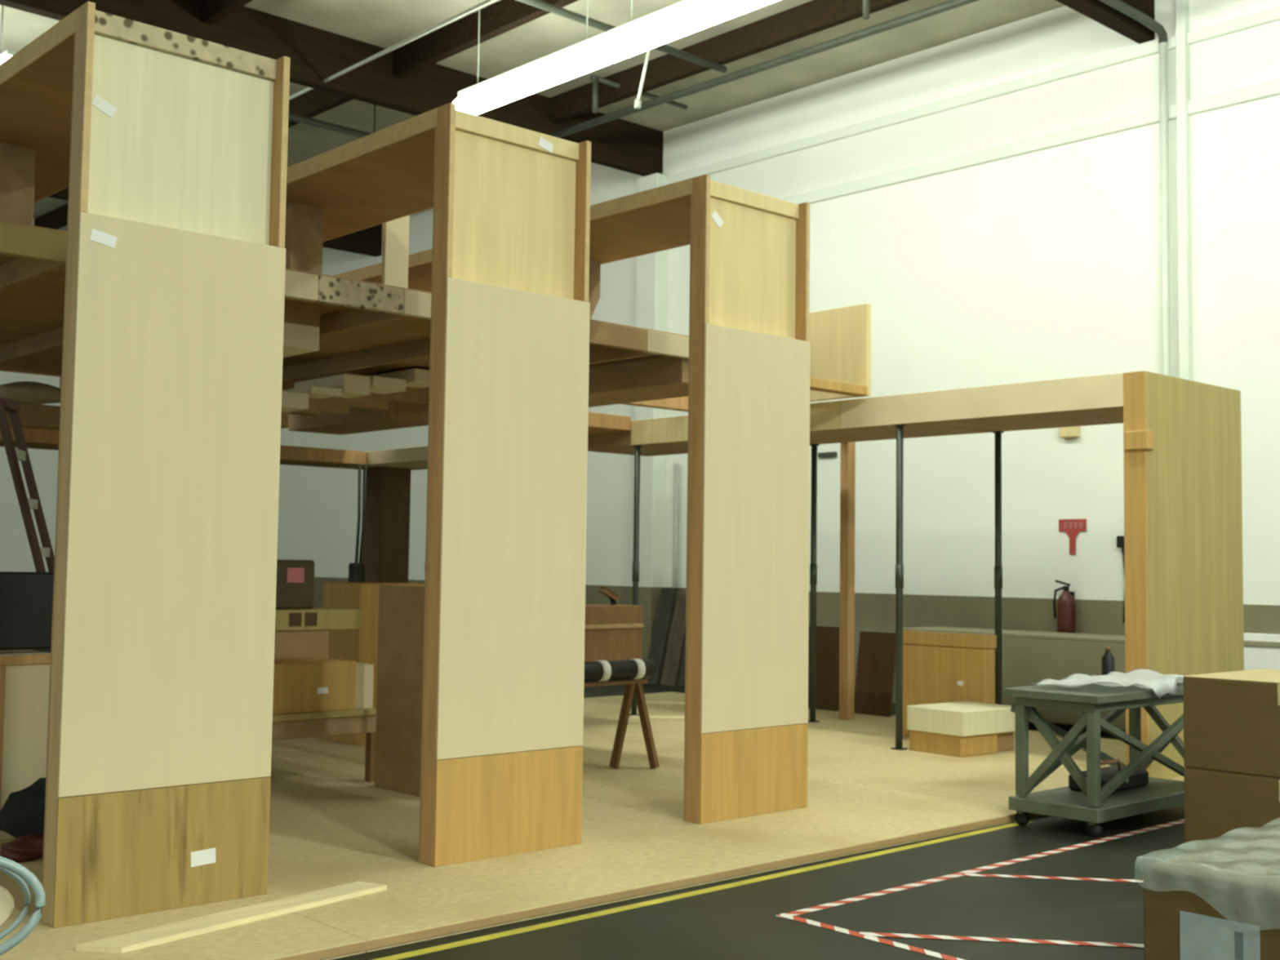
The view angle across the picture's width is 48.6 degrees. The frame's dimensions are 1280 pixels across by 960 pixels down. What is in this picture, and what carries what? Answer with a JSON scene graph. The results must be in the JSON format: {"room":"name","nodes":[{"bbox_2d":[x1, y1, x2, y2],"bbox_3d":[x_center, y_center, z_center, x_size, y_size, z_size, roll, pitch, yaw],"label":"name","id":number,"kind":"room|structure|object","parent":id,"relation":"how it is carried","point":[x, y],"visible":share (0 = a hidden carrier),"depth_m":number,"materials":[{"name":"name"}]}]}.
{"room":"woodworking workshop","nodes":[
{"label":"woodworking workshop","id":0,"kind":"room"},
{"bbox_2d":[0,217,66,572],"bbox_3d":[-16.287,-1.296,20.537,23.200,8.150,0.250,4,-5,-43],"label":"wall","id":1,"kind":"structure","parent":0,"point":[15,554],"depth_m":25.19,"materials":[{"name":"white paint"}]},
{"bbox_2d":[201,0,253,25],"bbox_3d":[-1.103,-5.264,11.422,0.120,0.320,34.000,4,-5,-43],"label":"beam","id":2,"kind":"structure","parent":1,"relation":"attached to","point":[213,11],"depth_m":15.00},
{"bbox_2d":[34,0,578,229],"bbox_3d":[0.662,-5.143,13.045,0.120,0.320,34.000,4,-5,-43],"label":"beam","id":3,"kind":"structure","parent":1,"relation":"attached to","point":[502,16],"depth_m":16.17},
{"bbox_2d":[590,75,687,113],"bbox_3d":[0.001,-4.654,17.721,1.600,0.450,0.070,4,-5,-43],"label":"pipe","id":4,"kind":"object","parent":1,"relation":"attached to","point":[596,79],"visible":0.86,"depth_m":17.29,"materials":[{"name":"grey metal"}]},
{"bbox_2d":[549,0,909,123],"bbox_3d":[2.426,-5.021,14.667,0.120,0.320,34.000,4,-5,-43],"label":"beam","id":5,"kind":"structure","parent":1,"relation":"attached to","point":[814,16],"depth_m":16.18,"materials":[{"name":"brown wood"}]},
{"bbox_2d":[0,0,1065,218],"bbox_3d":[-4.621,-5.757,8.370,23.450,0.200,34.250,4,-5,-43],"label":"ceiling","id":6,"kind":"structure","parent":0,"point":[384,24],"depth_m":16.46,"materials":[{"name":"white paint"}]},
{"bbox_2d":[0,5,15,64],"bbox_3d":[-7.179,-4.646,15.248,0.222,1.256,2.440,4,-5,-43],"label":"strip light","id":7,"kind":"object","parent":6,"relation":"hanging from","point":[7,53],"visible":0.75,"depth_m":14.37,"materials":[{"name":"white plastic"}]},
{"bbox_2d":[288,104,375,137],"bbox_3d":[-4.470,-4.785,17.415,6.000,0.645,0.090,4,-5,-43],"label":"pipe","id":8,"kind":"object","parent":6,"relation":"hanging from","point":[292,117],"visible":0.06,"depth_m":17.88,"materials":[{"name":"grey metal"}]},
{"bbox_2d":[453,0,611,115],"bbox_3d":[-1.128,-4.605,14.581,0.222,1.256,2.440,4,-5,-43],"label":"strip light","id":9,"kind":"object","parent":6,"relation":"hanging from","point":[585,56],"visible":0.87,"depth_m":14.39,"materials":[{"name":"white plastic"}]},
{"bbox_2d":[634,48,650,109],"bbox_3d":[0.056,-4.656,15.934,0.231,0.966,0.081,1,-3,0],"label":"cable","id":10,"kind":"object","parent":6,"relation":"hanging from","point":[637,102],"visible":0.83,"depth_m":15.92,"materials":[{"name":"white plastic"}]},
{"bbox_2d":[601,0,778,62],"bbox_3d":[0.532,-4.691,12.781,0.222,1.256,2.440,4,-5,-43],"label":"strip light","id":11,"kind":"object","parent":6,"relation":"hanging from","point":[683,18],"visible":1,"depth_m":12.93,"materials":[{"name":"white plastic"}]},
{"bbox_2d":[862,0,869,19],"bbox_3d":[2.263,-4.913,14.171,0.070,0.600,0.070,4,-5,-43],"label":"hanger","id":12,"kind":"object","parent":6,"relation":"hanging from","point":[865,2],"visible":1,"depth_m":14.13,"materials":[{"name":"grey metal"}]},
{"bbox_2d":[34,648,1184,959],"bbox_3d":[-4.734,2.068,7.720,23.200,0.200,34.000,4,-5,-43],"label":"floor","id":13,"kind":"structure","parent":0,"point":[739,922],"depth_m":6.45,"materials":[{"name":"concrete"}]},
{"bbox_2d":[0,426,427,582],"bbox_3d":[-3.989,0.973,14.315,5.100,2.800,2.600,4,-5,-43],"label":"frame","id":14,"kind":"object","parent":13,"relation":"on","point":[386,536],"visible":0.41,"depth_m":16.16,"materials":[{"name":"brown wood"}]},
{"bbox_2d":[348,464,367,582],"bbox_3d":[-3.130,0.496,15.742,0.184,1.347,0.100,4,-5,-43],"label":"hanging cable","id":15,"kind":"object","parent":14,"relation":"hanging from","point":[356,570],"visible":0.84,"depth_m":15.73,"materials":[{"name":"black rubber"}]},
{"bbox_2d":[0,220,867,435],"bbox_3d":[-3.494,0.535,11.184,10.350,3.310,6.100,4,-5,-43],"label":"shelf","id":16,"kind":"object","parent":13,"relation":"on","point":[334,326],"visible":0.31,"depth_m":10.78,"materials":[{"name":"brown wood"}]},
{"bbox_2d":[0,381,61,404],"bbox_3d":[-5.643,-0.807,13.140,0.661,0.204,0.430,4,-5,-43],"label":"bundle","id":17,"kind":"object","parent":16,"relation":"on","point":[24,392],"visible":0.86,"depth_m":12.99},
{"bbox_2d":[281,391,308,412],"bbox_3d":[-3.138,-0.641,11.876,0.330,0.130,0.850,4,-5,-43],"label":"board","id":18,"kind":"object","parent":16,"relation":"on","point":[291,401],"visible":0.3,"depth_m":11.60,"materials":[{"name":"beige wood"}]},
{"bbox_2d":[281,385,342,399],"bbox_3d":[-2.894,-0.729,12.105,0.290,0.060,0.850,4,-5,-43],"label":"board","id":19,"kind":"object","parent":16,"relation":"on","point":[314,392],"visible":0.52,"depth_m":11.82,"materials":[{"name":"beige wood"}]},
{"bbox_2d":[294,373,370,398],"bbox_3d":[-2.679,-0.794,12.306,0.250,0.160,0.850,4,-5,-43],"label":"board","id":20,"kind":"object","parent":16,"relation":"on","point":[352,385],"visible":0.72,"depth_m":12.03,"materials":[{"name":"beige wood"}]},
{"bbox_2d":[369,375,405,394],"bbox_3d":[-2.444,-0.818,12.525,0.330,0.100,0.850,4,-5,-43],"label":"board","id":21,"kind":"object","parent":16,"relation":"on","point":[378,384],"visible":0.48,"depth_m":12.22,"materials":[{"name":"beige wood"}]},
{"bbox_2d":[381,215,409,288],"bbox_3d":[-1.672,-1.541,9.684,0.190,0.698,0.040,4,-5,-43],"label":"board","id":22,"kind":"object","parent":16,"relation":"on","point":[395,245],"visible":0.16,"depth_m":9.66,"materials":[{"name":"beige wood"}]},
{"bbox_2d":[368,368,429,388],"bbox_3d":[-2.141,-0.896,12.808,0.310,0.120,0.850,4,-5,-43],"label":"board","id":23,"kind":"object","parent":16,"relation":"on","point":[415,377],"visible":0.28,"depth_m":12.49,"materials":[{"name":"beige wood"}]},
{"bbox_2d":[808,303,871,402],"bbox_3d":[1.433,-1.093,12.759,0.060,0.798,1.580,4,-5,-43],"label":"plywood sheet","id":24,"kind":"object","parent":16,"relation":"on","point":[840,338],"visible":0.42,"depth_m":12.37,"materials":[{"name":"beige wood"}]},
{"bbox_2d":[0,692,1184,959],"bbox_3d":[-2.144,2.097,9.709,13.700,0.050,7.384,4,-5,-43],"label":"platform","id":25,"kind":"object","parent":13,"relation":"on","point":[330,826],"visible":0.34,"depth_m":7.85,"materials":[{"name":"beige wood"}]},
{"bbox_2d":[0,834,44,862],"bbox_3d":[-3.066,1.845,7.115,0.222,0.117,0.249,0,-4,14],"label":"rag","id":26,"kind":"object","parent":25,"relation":"on","point":[29,847],"visible":0.75,"depth_m":7.04,"materials":[{"name":"red fabric"}]},
{"bbox_2d":[0,856,45,955],"bbox_3d":[-2.271,1.482,4.429,0.555,0.639,0.580,-1,-4,20],"label":"hose","id":27,"kind":"object","parent":25,"relation":"on","point":[18,872],"visible":1,"depth_m":4.59,"materials":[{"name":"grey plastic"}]},
{"bbox_2d":[0,777,45,838],"bbox_3d":[-3.176,1.746,7.441,0.419,0.351,0.281,4,-5,-43],"label":"cloth bag","id":28,"kind":"object","parent":25,"relation":"on","point":[23,812],"visible":0.47,"depth_m":7.31,"materials":[{"name":"black fabric"}]},
{"bbox_2d":[0,649,50,839],"bbox_3d":[-3.896,1.428,7.560,1.350,0.980,0.615,4,-5,-43],"label":"base cabinet","id":29,"kind":"object","parent":25,"relation":"on","point":[24,674],"visible":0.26,"depth_m":7.68,"materials":[{"name":"brown wood"}]},
{"bbox_2d":[0,571,53,650],"bbox_3d":[-3.796,0.716,7.615,1.300,0.450,0.280,4,-5,-43],"label":"screen","id":30,"kind":"object","parent":29,"relation":"on","point":[26,598],"visible":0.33,"depth_m":7.85,"materials":[{"name":"plastic"}]},
{"bbox_2d":[0,397,54,572],"bbox_3d":[-3.733,0.755,9.006,0.954,2.469,0.415,4,-5,-43],"label":"step ladder","id":31,"kind":"object","parent":25,"relation":"on","point":[14,455],"visible":0.4,"depth_m":8.79,"materials":[{"name":"brown wood"}]},
{"bbox_2d":[0,1,289,928],"bbox_3d":[-3.580,0.001,7.920,0.957,3.880,4.617,4,-5,-43],"label":"portal","id":32,"kind":"object","parent":25,"relation":"on","point":[169,148],"visible":0.98,"depth_m":6.22,"materials":[{"name":"brown wood"}]},
{"bbox_2d":[75,880,386,953],"bbox_3d":[-1.671,1.844,6.005,0.165,0.022,1.476,-2,-4,37],"label":"plank","id":33,"kind":"object","parent":25,"relation":"on","point":[131,941],"visible":1,"depth_m":5.89,"materials":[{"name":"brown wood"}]},
{"bbox_2d":[271,706,376,782],"bbox_3d":[-2.831,1.826,9.930,1.360,0.500,1.650,4,-5,-43],"label":"workbench","id":34,"kind":"object","parent":25,"relation":"on","point":[335,722],"visible":0.2,"depth_m":9.54,"materials":[{"name":"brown wood"}]},
{"bbox_2d":[274,606,360,657],"bbox_3d":[-2.986,1.280,10.457,1.730,0.650,0.644,4,-5,-43],"label":"crate","id":35,"kind":"object","parent":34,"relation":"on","point":[299,633],"visible":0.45,"depth_m":10.53,"materials":[{"name":"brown wood"}]},
{"bbox_2d":[275,559,315,609],"bbox_3d":[-2.729,0.784,10.651,0.480,0.370,0.303,4,-5,-43],"label":"case","id":36,"kind":"object","parent":35,"relation":"on","point":[295,584],"visible":0.62,"depth_m":10.59,"materials":[{"name":"black plastic"}]},
{"bbox_2d":[272,656,373,715],"bbox_3d":[-2.474,1.396,9.618,1.220,0.330,0.523,4,-5,-43],"label":"crate","id":37,"kind":"object","parent":34,"relation":"on","point":[300,684],"visible":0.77,"depth_m":9.58,"materials":[{"name":"brown wood"}]},
{"bbox_2d":[319,582,424,745],"bbox_3d":[-2.113,1.565,12.341,1.150,1.330,0.600,4,-5,-43],"label":"cabinet","id":38,"kind":"object","parent":25,"relation":"on","point":[359,645],"visible":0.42,"depth_m":11.85,"materials":[{"name":"beige wood"}]},
{"bbox_2d":[374,585,424,796],"bbox_3d":[-1.547,1.381,9.373,0.040,1.355,0.660,4,-5,-43],"label":"plywood sheet","id":39,"kind":"object","parent":25,"relation":"on","point":[397,757],"visible":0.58,"depth_m":9.39,"materials":[{"name":"brown wood"}]},
{"bbox_2d":[284,102,591,866],"bbox_3d":[-2.206,0.096,9.185,0.957,3.880,4.614,4,-5,-43],"label":"portal","id":40,"kind":"object","parent":25,"relation":"on","point":[502,726],"visible":0.84,"depth_m":7.50,"materials":[{"name":"brown wood"}]},
{"bbox_2d":[333,173,810,824],"bbox_3d":[-0.828,0.191,10.451,0.957,3.880,4.614,4,-5,-43],"label":"portal","id":41,"kind":"object","parent":25,"relation":"on","point":[746,734],"visible":0.87,"depth_m":8.75,"materials":[{"name":"brown wood"}]},
{"bbox_2d":[584,604,644,662],"bbox_3d":[-0.792,1.733,13.163,1.720,1.130,0.570,4,-5,-43],"label":"crate","id":42,"kind":"object","parent":25,"relation":"on","point":[611,632],"visible":0.13,"depth_m":13.32,"materials":[{"name":"brown wood"}]},
{"bbox_2d":[598,586,620,604],"bbox_3d":[-0.298,1.111,13.620,0.207,0.185,0.081,3,-4,-35],"label":"drill","id":43,"kind":"object","parent":42,"relation":"on","point":[613,597],"visible":0.99,"depth_m":13.60,"materials":[{"name":"brown plastic"}]},
{"bbox_2d":[583,679,659,768],"bbox_3d":[-0.343,1.800,10.280,1.112,0.659,0.256,4,-5,-43],"label":"sawhorse","id":44,"kind":"object","parent":25,"relation":"on","point":[633,686],"visible":0.51,"depth_m":10.54,"materials":[{"name":"brown wood"}]},
{"bbox_2d":[583,658,655,681],"bbox_3d":[-0.355,1.391,10.295,1.150,0.152,0.154,4,-5,-43],"label":"pipe","id":45,"kind":"object","parent":44,"relation":"on","point":[632,668],"visible":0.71,"depth_m":10.40,"materials":[{"name":"black plastic"}]},
{"bbox_2d":[629,444,642,715],"bbox_3d":[-0.043,1.012,14.400,0.090,2.738,0.100,4,-5,-43],"label":"prop","id":46,"kind":"object","parent":25,"relation":"on","point":[637,447],"visible":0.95,"depth_m":14.40,"materials":[{"name":"black metal"}]},
{"bbox_2d":[621,700,684,704],"bbox_3d":[0.363,2.446,15.537,1.140,0.022,0.090,0,-4,9],"label":"batten","id":47,"kind":"object","parent":25,"relation":"on","point":[646,702],"visible":0.48,"depth_m":15.51,"materials":[{"name":"brown wood"}]},
{"bbox_2d":[631,715,684,719],"bbox_3d":[0.338,2.356,14.054,0.852,0.022,0.090,1,-3,-2],"label":"batten","id":48,"kind":"object","parent":25,"relation":"on","point":[632,716],"visible":0.58,"depth_m":14.01,"materials":[{"name":"brown wood"}]},
{"bbox_2d":[382,370,1244,778],"bbox_3d":[1.204,0.763,12.455,4.000,3.035,6.585,4,-5,-43],"label":"arch","id":49,"kind":"object","parent":25,"relation":"on","point":[1182,438],"visible":0.76,"depth_m":10.99,"materials":[{"name":"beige wood"}]},
{"bbox_2d":[808,444,819,722],"bbox_3d":[1.717,1.013,14.016,0.090,2.738,0.100,4,-5,-43],"label":"prop","id":50,"kind":"object","parent":25,"relation":"on","point":[813,566],"visible":0.96,"depth_m":13.99,"materials":[{"name":"black metal"}]},
{"bbox_2d":[808,625,839,711],"bbox_3d":[1.889,2.026,15.344,0.140,0.880,0.780,4,-5,-43],"label":"plywood sheet","id":51,"kind":"object","parent":25,"relation":"on","point":[827,690],"visible":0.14,"depth_m":15.19,"materials":[{"name":"brown wood"}]},
{"bbox_2d":[853,631,895,716],"bbox_3d":[2.447,2.012,14.737,0.140,0.850,0.470,4,-5,-43],"label":"plywood sheet","id":52,"kind":"object","parent":25,"relation":"on","point":[876,661],"visible":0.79,"depth_m":14.72,"materials":[{"name":"brown wood"}]},
{"bbox_2d":[890,424,906,750],"bbox_3d":[2.193,0.896,11.976,0.090,2.738,0.100,4,-5,-43],"label":"prop","id":53,"kind":"object","parent":25,"relation":"on","point":[899,585],"visible":1,"depth_m":11.95,"materials":[{"name":"black metal"}]},
{"bbox_2d":[902,630,996,737],"bbox_3d":[2.733,1.838,12.620,0.180,0.950,0.920,4,-5,-43],"label":"wooden cabinet","id":54,"kind":"object","parent":25,"relation":"on","point":[939,667],"visible":0.7,"depth_m":12.54,"materials":[{"name":"brown wood"}]},
{"bbox_2d":[909,729,997,757],"bbox_3d":[2.610,2.178,11.804,0.480,0.170,0.540,4,-4,-39],"label":"slab","id":55,"kind":"object","parent":25,"relation":"on","point":[921,741],"visible":0.86,"depth_m":11.62,"materials":[{"name":"brown wood"}]},
{"bbox_2d":[906,701,1015,736],"bbox_3d":[2.723,1.999,11.884,0.780,0.200,0.590,4,-4,-39],"label":"slab","id":56,"kind":"object","parent":55,"relation":"on","point":[961,718],"visible":0.82,"depth_m":11.66,"materials":[{"name":"beige wood"}]},
{"bbox_2d":[992,431,1004,704],"bbox_3d":[3.153,0.938,12.460,0.090,2.738,0.100,4,-5,-43],"label":"prop","id":57,"kind":"object","parent":25,"relation":"on","point":[997,434],"visible":0.74,"depth_m":12.45,"materials":[{"name":"black metal"}]},
{"bbox_2d":[997,731,1013,751],"bbox_3d":[2.898,2.197,12.059,0.250,0.170,0.500,4,-4,-39],"label":"slab","id":58,"kind":"object","parent":25,"relation":"on","point":[1005,740],"visible":0.24,"depth_m":11.87,"materials":[{"name":"brown wood"}]},
{"bbox_2d":[631,586,651,679],"bbox_3d":[0.015,2.100,19.385,0.005,1.270,0.410,4,-5,-43],"label":"sheet","id":59,"kind":"object","parent":13,"relation":"on","point":[644,593],"depth_m":19.32,"materials":[{"name":"green paint"}]},
{"bbox_2d":[644,587,678,684],"bbox_3d":[0.276,2.078,18.973,0.380,1.270,0.260,4,-5,-43],"label":"sheet","id":60,"kind":"object","parent":13,"relation":"on","point":[668,595],"visible":0.86,"depth_m":18.96,"materials":[{"name":"wood"}]},
{"bbox_2d":[660,595,685,685],"bbox_3d":[0.489,2.118,18.760,0.350,1.170,0.260,4,-5,-43],"label":"sheet","id":61,"kind":"object","parent":13,"relation":"on","point":[677,638],"visible":0.86,"depth_m":18.72,"materials":[{"name":"wood"}]},
{"bbox_2d":[677,640,685,686],"bbox_3d":[0.704,2.089,18.551,0.320,1.210,0.260,4,-5,-43],"label":"sheet","id":62,"kind":"object","parent":13,"relation":"on","point":[682,675],"visible":0.14,"depth_m":18.51,"materials":[{"name":"wood"}]},
{"bbox_2d":[373,820,1035,959],"bbox_3d":[-1.045,1.884,5.534,9.652,0.001,0.060,4,-5,-44],"label":"tape","id":63,"kind":"object","parent":13,"relation":"on","point":[404,955],"visible":0.99,"depth_m":6.64,"materials":[{"name":"plastic"}]},
{"bbox_2d":[776,913,964,959],"bbox_3d":[1.492,1.911,5.425,0.055,0.001,2.580,4,-5,-42],"label":"tape","id":64,"kind":"object","parent":13,"relation":"on","point":[784,915],"visible":1,"depth_m":5.99,"materials":[{"name":"plastic"}]},
{"bbox_2d":[775,818,1184,918],"bbox_3d":[2.458,2.083,8.034,5.000,0.001,0.055,4,-5,-43],"label":"tape","id":65,"kind":"object","parent":13,"relation":"on","point":[1101,840],"visible":0.76,"depth_m":7.35,"materials":[{"name":"plastic"}]},
{"bbox_2d":[859,932,1143,947],"bbox_3d":[1.861,1.946,5.949,1.858,0.001,0.055,0,-3,7],"label":"tape","id":66,"kind":"object","parent":13,"relation":"on","point":[872,934],"visible":0.7,"depth_m":5.99,"materials":[{"name":"plastic"}]},
{"bbox_2d":[902,626,1125,737],"bbox_3d":[4.156,2.018,14.291,0.750,0.930,3.200,4,-5,-43],"label":"counter","id":67,"kind":"object","parent":13,"relation":"on","point":[1028,658],"visible":0.28,"depth_m":13.90,"materials":[{"name":"grey wood"}]},
{"bbox_2d":[964,873,1143,882],"bbox_3d":[2.506,2.030,7.172,1.688,0.001,0.050,0,-3,7],"label":"tape","id":68,"kind":"object","parent":13,"relation":"on","point":[966,874],"visible":0.59,"depth_m":7.22,"materials":[{"name":"plastic"}]},
{"bbox_2d":[1004,682,1184,836],"bbox_3d":[3.038,1.734,9.042,1.560,0.835,0.645,4,-5,-43],"label":"cart","id":69,"kind":"object","parent":13,"relation":"on","point":[1095,805],"visible":0.68,"depth_m":8.68,"materials":[{"name":"metal"}]},
{"bbox_2d":[1008,777,1184,823],"bbox_3d":[3.034,2.021,9.025,1.520,0.080,0.605,4,-5,-43],"label":"shelf","id":70,"kind":"object","parent":69,"relation":"attached to","point":[1160,793],"depth_m":8.68,"materials":[{"name":"grey wood"}]},
{"bbox_2d":[1102,646,1114,675],"bbox_3d":[3.158,1.235,9.555,0.084,0.225,0.082,4,-5,-43],"label":"bottle","id":71,"kind":"object","parent":69,"relation":"on","point":[1108,660],"visible":0.76,"depth_m":9.52,"materials":[{"name":"black plastic"}]},
{"bbox_2d":[1068,759,1148,791],"bbox_3d":[3.024,1.897,9.133,0.600,0.175,0.252,4,-5,-43],"label":"bag","id":72,"kind":"object","parent":69,"relation":"on","point":[1140,778],"visible":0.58,"depth_m":9.10,"materials":[{"name":"black plastic"}]},
{"bbox_2d":[1032,668,1185,697],"bbox_3d":[3.130,1.301,9.048,1.360,0.118,0.612,4,-5,-43],"label":"sheet","id":73,"kind":"object","parent":69,"relation":"on","point":[1162,684],"visible":0.87,"depth_m":8.86,"materials":[{"name":"fabric"}]},
{"bbox_2d":[1143,828,1279,959],"bbox_3d":[2.801,1.692,5.439,1.344,0.478,1.210,4,-5,-43],"label":"carton","id":74,"kind":"object","parent":13,"relation":"on","point":[1220,902],"visible":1,"depth_m":5.29,"materials":[{"name":"brown cardboard"}]},
{"bbox_2d":[1183,767,1279,853],"bbox_3d":[3.725,1.833,7.708,1.002,0.495,1.100,4,-5,-43],"label":"cardboard box","id":75,"kind":"object","parent":13,"relation":"on","point":[1221,807],"visible":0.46,"depth_m":7.61,"materials":[{"name":"brown cardboard"}]},
{"bbox_2d":[1182,668,1279,777],"bbox_3d":[3.732,1.335,7.738,1.002,0.498,1.100,4,-5,-43],"label":"cardboard box","id":76,"kind":"object","parent":75,"relation":"on","point":[1232,719],"visible":1,"depth_m":7.61,"materials":[{"name":"brown cardboard"}]},
{"bbox_2d":[1243,632,1279,670],"bbox_3d":[6.634,1.904,12.431,0.106,1.000,2.700,4,-5,-43],"label":"board","id":77,"kind":"object","parent":13,"relation":"on","point":[1261,651],"visible":0.3,"depth_m":13.31,"materials":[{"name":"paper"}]},
{"bbox_2d":[276,0,1279,605],"bbox_3d":[3.855,-1.301,15.977,0.250,8.150,34.250,4,-5,-43],"label":"wall","id":78,"kind":"structure","parent":0,"point":[1043,264],"depth_m":15.72,"materials":[{"name":"white paint"}]},
{"bbox_2d":[48,186,382,257],"bbox_3d":[-13.173,-4.899,17.422,23.200,0.650,0.180,4,-5,-43],"label":"beam","id":79,"kind":"structure","parent":78,"relation":"attached to","point":[368,242],"depth_m":24.87,"materials":[{"name":"brown wood"}]},
{"bbox_2d":[0,0,662,176],"bbox_3d":[-8.260,-5.155,12.097,23.200,0.650,0.180,4,-5,-43],"label":"beam","id":80,"kind":"structure","parent":78,"relation":"attached to","point":[316,55],"depth_m":16.51,"materials":[{"name":"brown wood"}]},
{"bbox_2d":[288,0,494,100],"bbox_3d":[-1.875,-4.661,14.288,0.040,0.040,7.301,4,-5,-42],"label":"conduit","id":81,"kind":"object","parent":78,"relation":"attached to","point":[486,2],"visible":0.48,"depth_m":15.01,"materials":[{"name":"grey metal"}]},
{"bbox_2d":[632,173,667,586],"bbox_3d":[0.136,-0.754,19.633,0.220,7.000,0.400,4,-5,-43],"label":"trim","id":82,"kind":"structure","parent":78,"relation":"attached to","point":[651,268],"depth_m":19.51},
{"bbox_2d":[650,586,663,680],"bbox_3d":[0.235,2.098,19.308,0.225,1.270,0.010,4,-5,-43],"label":"trim","id":83,"kind":"structure","parent":78,"relation":"attached to","point":[655,591],"depth_m":19.29,"materials":[{"name":"green paint"}]},
{"bbox_2d":[671,463,679,622],"bbox_3d":[0.477,1.251,19.171,0.070,2.950,0.070,4,-5,-43],"label":"pipe","id":84,"kind":"object","parent":78,"relation":"attached to","point":[676,479],"visible":0.66,"depth_m":19.18,"materials":[{"name":"metal"}]},
{"bbox_2d":[546,0,979,137],"bbox_3d":[3.616,-4.655,13.160,0.090,0.090,14.201,4,-5,-43],"label":"pipe","id":85,"kind":"object","parent":78,"relation":"attached to","point":[926,12],"visible":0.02,"depth_m":15.38,"materials":[{"name":"grey metal"}]},
{"bbox_2d":[516,0,727,73],"bbox_3d":[-1.636,-4.817,13.632,7.050,0.080,0.080,4,-5,-43],"label":"pipe","id":86,"kind":"object","parent":85,"relation":"attached to","point":[540,4],"visible":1,"depth_m":14.73,"materials":[{"name":"grey metal"}]},
{"bbox_2d":[313,577,1279,703],"bbox_3d":[3.800,1.922,15.601,0.012,1.270,34.000,4,-5,-43],"label":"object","id":87,"kind":"structure","parent":78,"relation":"attached to","point":[873,612],"depth_m":15.88,"materials":[{"name":"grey paint"}]},
{"bbox_2d":[817,451,837,457],"bbox_3d":[2.299,-0.311,17.373,0.050,0.060,0.280,4,-5,-43],"label":"wall bracket","id":88,"kind":"object","parent":78,"relation":"attached to","point":[833,454],"visible":1,"depth_m":17.34,"materials":[{"name":"grey metal"}]},
{"bbox_2d":[666,6,1279,184],"bbox_3d":[7.869,-4.550,11.634,0.050,0.120,22.200,4,-5,-43],"label":"trim","id":89,"kind":"structure","parent":78,"relation":"attached to","point":[1273,15],"depth_m":15.85,"materials":[{"name":"white metal"}]},
{"bbox_2d":[782,79,1279,204],"bbox_3d":[7.859,-3.841,11.591,0.050,0.140,22.200,4,-5,-43],"label":"trim","id":90,"kind":"structure","parent":78,"relation":"attached to","point":[1270,88],"depth_m":15.34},
{"bbox_2d":[1053,579,1075,633],"bbox_3d":[4.437,1.327,14.805,0.188,0.560,0.224,4,-5,-43],"label":"fire extinguisher","id":91,"kind":"object","parent":78,"relation":"attached to","point":[1065,604],"visible":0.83,"depth_m":14.72,"materials":[{"name":"red metal"}]},
{"bbox_2d":[1059,426,1079,438],"bbox_3d":[4.527,-0.518,14.932,0.094,0.140,0.200,4,-5,-43],"label":"wall box","id":92,"kind":"object","parent":78,"relation":"attached to","point":[1064,432],"visible":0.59,"depth_m":14.88,"materials":[{"name":"beige plastic"}]},
{"bbox_2d":[1058,519,1086,554],"bbox_3d":[4.543,0.596,14.880,0.006,0.370,0.320,4,-5,-43],"label":"arrow sign","id":93,"kind":"object","parent":78,"relation":"attached to","point":[1072,527],"visible":1,"depth_m":14.88,"materials":[{"name":"red plastic"}]},
{"bbox_2d":[1055,0,1155,44],"bbox_3d":[-3.312,-5.412,6.735,23.200,0.650,0.180,4,-5,-43],"label":"beam","id":94,"kind":"structure","parent":78,"relation":"attached to","point":[1097,11],"depth_m":14.10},
{"bbox_2d":[1116,535,1124,622],"bbox_3d":[4.913,1.010,14.424,0.060,0.881,0.102,4,-5,-43],"label":"wall phone","id":95,"kind":"object","parent":78,"relation":"attached to","point":[1120,539],"visible":0.55,"depth_m":14.42,"materials":[{"name":"black plastic"}]},
{"bbox_2d":[1099,0,1170,376],"bbox_3d":[4.342,-1.128,13.293,2.555,7.095,0.090,4,-5,-43],"label":"pipe","id":96,"kind":"object","parent":78,"relation":"attached to","point":[1118,5],"visible":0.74,"depth_m":14.18,"materials":[{"name":"white metal"}]},
{"bbox_2d":[1175,0,1192,380],"bbox_3d":[5.407,-1.347,14.041,0.090,7.650,0.100,4,-5,-43],"label":"conduit","id":97,"kind":"object","parent":78,"relation":"attached to","point":[1182,48],"visible":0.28,"depth_m":14.10,"materials":[{"name":"white metal"}]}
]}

